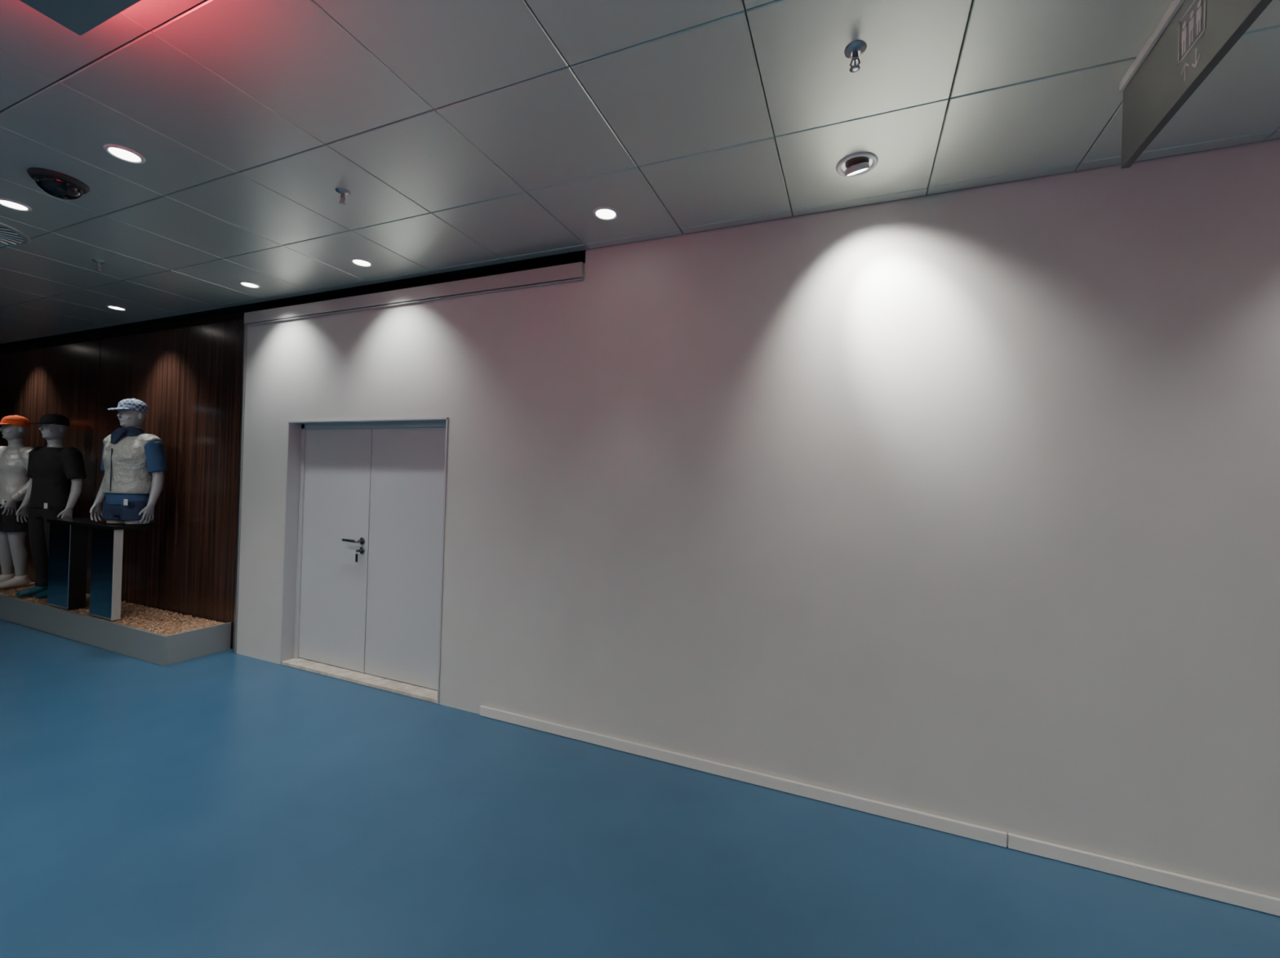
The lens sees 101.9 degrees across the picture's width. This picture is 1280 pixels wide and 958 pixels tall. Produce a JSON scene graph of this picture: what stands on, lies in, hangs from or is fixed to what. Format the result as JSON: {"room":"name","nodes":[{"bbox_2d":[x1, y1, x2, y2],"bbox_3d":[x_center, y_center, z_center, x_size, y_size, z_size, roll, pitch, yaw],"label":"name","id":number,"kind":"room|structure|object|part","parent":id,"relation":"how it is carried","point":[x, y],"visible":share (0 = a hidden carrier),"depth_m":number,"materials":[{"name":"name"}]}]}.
{"room":"museum exhibition hall","nodes":[
{"label":"museum exhibition hall","id":0,"kind":"room"},
{"bbox_2d":[0,307,268,648],"bbox_3d":[-8.480,-0.191,6.819,11.100,3.100,0.320,2,0,23],"label":"wall","id":1,"kind":"structure","parent":0,"point":[202,390],"depth_m":5.01,"materials":[{"name":"brown wood"}]},
{"bbox_2d":[41,329,166,601],"bbox_3d":[-9.159,-0.247,6.927,9.764,2.670,0.003,2,0,23],"label":"trim","id":2,"kind":"structure","parent":1,"relation":"attached to","point":[166,330],"depth_m":5.52,"materials":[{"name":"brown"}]},
{"bbox_2d":[0,0,1279,348],"bbox_3d":[-4.915,-1.610,1.093,22.000,0.091,8.200,2,0,23],"label":"ceiling","id":3,"kind":"structure","parent":0,"point":[465,138],"depth_m":2.06,"materials":[{"name":"metal"}]},
{"bbox_2d":[0,222,31,245],"bbox_3d":[-4.102,-1.528,3.104,0.600,0.013,0.600,2,0,23],"label":"ceiling vent","id":4,"kind":"object","parent":3,"relation":"in","point":[9,235],"visible":1,"depth_m":3.27,"materials":[{"name":"metal"}]},
{"bbox_2d":[0,197,31,211],"bbox_3d":[-3.462,-1.512,2.868,0.138,0.008,0.138,2,0,23],"label":"recessed light","id":5,"kind":"object","parent":3,"relation":"in","point":[8,203],"visible":1,"depth_m":2.87,"materials":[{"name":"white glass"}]},
{"bbox_2d":[26,167,89,199],"bbox_3d":[-2.914,-1.457,2.606,0.210,0.084,0.210,2,0,23],"label":"dome security camera","id":6,"kind":"object","parent":3,"relation":"attached to","point":[58,184],"visible":1,"depth_m":2.56,"materials":[{"name":"grey plastic"}]},
{"bbox_2d":[19,0,140,35],"bbox_3d":[-1.524,-1.400,1.186,0.620,0.121,0.590,2,0,23],"label":"sign","id":7,"kind":"object","parent":3,"relation":"hanging from","point":[79,16],"visible":1,"depth_m":1.49,"materials":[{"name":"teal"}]},
{"bbox_2d":[92,258,105,271],"bbox_3d":[-3.786,-1.491,3.633,0.068,0.064,0.068,2,0,23],"label":"sprinkler","id":8,"kind":"object","parent":3,"relation":"attached to","point":[98,261],"depth_m":3.63,"materials":[{"name":"silver metal"}]},
{"bbox_2d":[106,305,127,310],"bbox_3d":[-4.735,-1.545,4.700,0.138,0.008,0.138,2,0,23],"label":"recessed light","id":9,"kind":"object","parent":3,"relation":"in","point":[113,307],"visible":1,"depth_m":4.69,"materials":[{"name":"white glass"}]},
{"bbox_2d":[102,144,145,164],"bbox_3d":[-2.351,-1.479,2.370,0.138,0.008,0.138,2,0,23],"label":"recessed light","id":10,"kind":"object","parent":3,"relation":"in","point":[123,153],"visible":1,"depth_m":2.37,"materials":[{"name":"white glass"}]},
{"bbox_2d":[238,280,260,288],"bbox_3d":[-3.006,-1.494,4.002,0.138,0.008,0.138,2,0,23],"label":"recessed light","id":11,"kind":"object","parent":3,"relation":"in","point":[248,284],"visible":1,"depth_m":4.00,"materials":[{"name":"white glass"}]},
{"bbox_2d":[335,187,351,205],"bbox_3d":[-1.504,-1.423,2.630,0.068,0.064,0.068,2,0,23],"label":"sprinkler","id":12,"kind":"object","parent":3,"relation":"attached to","point":[344,192],"depth_m":2.62,"materials":[{"name":"silver metal"}]},
{"bbox_2d":[350,257,373,266],"bbox_3d":[-1.881,-1.461,3.513,0.138,0.008,0.138,2,0,23],"label":"recessed light","id":13,"kind":"object","parent":3,"relation":"in","point":[357,261],"visible":1,"depth_m":3.51,"materials":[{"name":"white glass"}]},
{"bbox_2d":[592,206,618,220],"bbox_3d":[-0.182,-1.410,2.767,0.138,0.008,0.138,2,0,23],"label":"recessed light","id":14,"kind":"object","parent":3,"relation":"in","point":[603,213],"visible":1,"depth_m":2.76,"materials":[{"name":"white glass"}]},
{"bbox_2d":[844,40,866,72],"bbox_3d":[0.697,-1.358,1.682,0.068,0.064,0.068,2,0,23],"label":"sprinkler","id":15,"kind":"object","parent":3,"relation":"attached to","point":[855,49],"depth_m":1.67,"materials":[{"name":"silver metal"}]},
{"bbox_2d":[835,151,878,177],"bbox_3d":[0.951,-1.360,2.280,0.172,0.060,0.172,2,0,23],"label":"recessed light","id":16,"kind":"object","parent":3,"relation":"in","point":[856,164],"visible":1,"depth_m":2.25,"materials":[{"name":"silver metal"}]},
{"bbox_2d":[1119,0,1272,168],"bbox_3d":[1.429,-1.219,1.213,0.044,0.298,1.220,2,0,23],"label":"direction sign","id":17,"kind":"object","parent":3,"relation":"hanging from","point":[1192,37],"visible":1,"depth_m":1.48,"materials":[{"name":"grey metal"}]},
{"bbox_3d":[1.433,-1.353,1.213,0.044,0.030,1.220,2,0,23],"label":"ceiling rail","id":18,"kind":"part","parent":17,"relation":"part of","materials":[{"name":"grey metal"}]},
{"bbox_2d":[0,618,1279,957],"bbox_3d":[-4.992,1.510,1.129,22.000,0.120,8.300,2,0,23],"label":"floor","id":19,"kind":"structure","parent":0,"point":[226,803],"depth_m":2.22,"materials":[{"name":"blue plastic"}]},
{"bbox_2d":[0,573,231,666],"bbox_3d":[-8.293,1.245,6.278,9.940,0.237,0.478,2,0,23],"label":"plinth","id":20,"kind":"object","parent":19,"relation":"on","point":[155,635],"visible":0.7,"depth_m":4.55,"materials":[{"name":"grey laminate"}]},
{"bbox_2d":[0,414,33,588],"bbox_3d":[-6.857,0.233,5.651,0.637,1.866,0.334,2,0,13],"label":"mannequin","id":21,"kind":"object","parent":20,"relation":"on","point":[15,482],"visible":0.74,"depth_m":5.60},
{"bbox_2d":[15,413,86,598],"bbox_3d":[-6.048,0.257,5.321,0.615,1.867,0.324,2,0,12],"label":"mannequin","id":22,"kind":"object","parent":20,"relation":"on","point":[56,472],"visible":0.8,"depth_m":5.26},
{"bbox_2d":[47,516,161,620],"bbox_3d":[-5.072,0.810,4.899,1.200,0.820,0.340,2,0,23],"label":"display table","id":23,"kind":"object","parent":20,"relation":"on","point":[68,536],"visible":0.97,"depth_m":4.82,"materials":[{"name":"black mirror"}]},
{"bbox_3d":[-4.582,0.839,4.554,0.009,0.790,0.060,2,0,23],"label":"panel","id":24,"kind":"part","parent":23,"relation":"part of","materials":[{"name":"grey"}]},
{"bbox_2d":[89,398,167,524],"bbox_3d":[-4.658,-0.166,4.743,0.606,1.146,0.349,2,0,21],"label":"mannequin","id":25,"kind":"object","parent":23,"relation":"on","point":[134,463],"visible":1,"depth_m":4.65},
{"bbox_2d":[281,657,437,702],"bbox_3d":[-2.141,1.533,4.021,1.652,0.027,0.172,2,0,23],"label":"threshold","id":26,"kind":"object","parent":19,"relation":"on","point":[418,691],"visible":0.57,"depth_m":3.96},
{"bbox_2d":[236,137,1279,897],"bbox_3d":[1.663,0.110,2.573,10.900,3.100,0.370,2,0,23],"label":"wall","id":27,"kind":"structure","parent":0,"point":[963,504],"depth_m":2.54,"materials":[{"name":"paint"}]},
{"bbox_2d":[232,323,247,653],"bbox_3d":[-3.450,0.047,4.511,0.026,2.920,0.055,2,0,23],"label":"wall trim","id":28,"kind":"object","parent":27,"relation":"attached to","point":[245,328],"depth_m":4.49,"materials":[{"name":"silver metal"}]},
{"bbox_2d":[298,427,372,671],"bbox_3d":[-2.478,0.547,4.198,0.757,1.909,0.113,2,0,23],"label":"leaf","id":29,"kind":"object","parent":27,"relation":"attached to","point":[336,477],"depth_m":4.20,"materials":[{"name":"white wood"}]},
{"bbox_3d":[-2.252,0.549,4.077,0.183,0.188,0.063,2,0,23],"label":"lever handle and lock","id":30,"kind":"part","parent":29,"relation":"part of","materials":[{"name":"black metal"}]},
{"bbox_2d":[362,427,372,672],"bbox_3d":[-2.131,0.558,4.059,0.016,1.909,0.006,2,0,23],"label":"astragal","id":31,"kind":"object","parent":29,"relation":"attached to","point":[371,429],"visible":1,"depth_m":4.06,"materials":[{"name":"white metal"}]},
{"bbox_2d":[280,417,448,703],"bbox_3d":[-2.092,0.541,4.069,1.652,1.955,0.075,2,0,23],"label":"door frame","id":32,"kind":"object","parent":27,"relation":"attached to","point":[425,424],"depth_m":4.34,"materials":[{"name":"grey metal"}]},
{"bbox_2d":[364,426,445,689],"bbox_3d":[-1.739,0.569,3.925,0.805,1.909,0.050,2,0,23],"label":"leaf","id":33,"kind":"object","parent":27,"relation":"attached to","point":[403,597],"visible":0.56,"depth_m":3.91,"materials":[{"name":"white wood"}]},
{"bbox_2d":[244,262,584,325],"bbox_3d":[-1.878,-1.332,3.850,3.305,0.106,0.029,2,0,23],"label":"trim","id":34,"kind":"structure","parent":27,"relation":"attached to","point":[573,272],"depth_m":3.68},
{"bbox_3d":[-1.878,-1.332,3.850,3.305,0.106,0.029,2,0,23],"label":"head rail","id":35,"kind":"part","parent":34,"relation":"part of","materials":[{"name":"grey"}]},
{"bbox_2d":[480,705,1279,915],"bbox_3d":[2.747,1.659,1.887,8.266,0.062,0.017,2,0,23],"label":"baseboard","id":36,"kind":"structure","parent":27,"relation":"attached to","point":[1198,886],"depth_m":2.45,"materials":[{"name":"white paint"}]}
]}

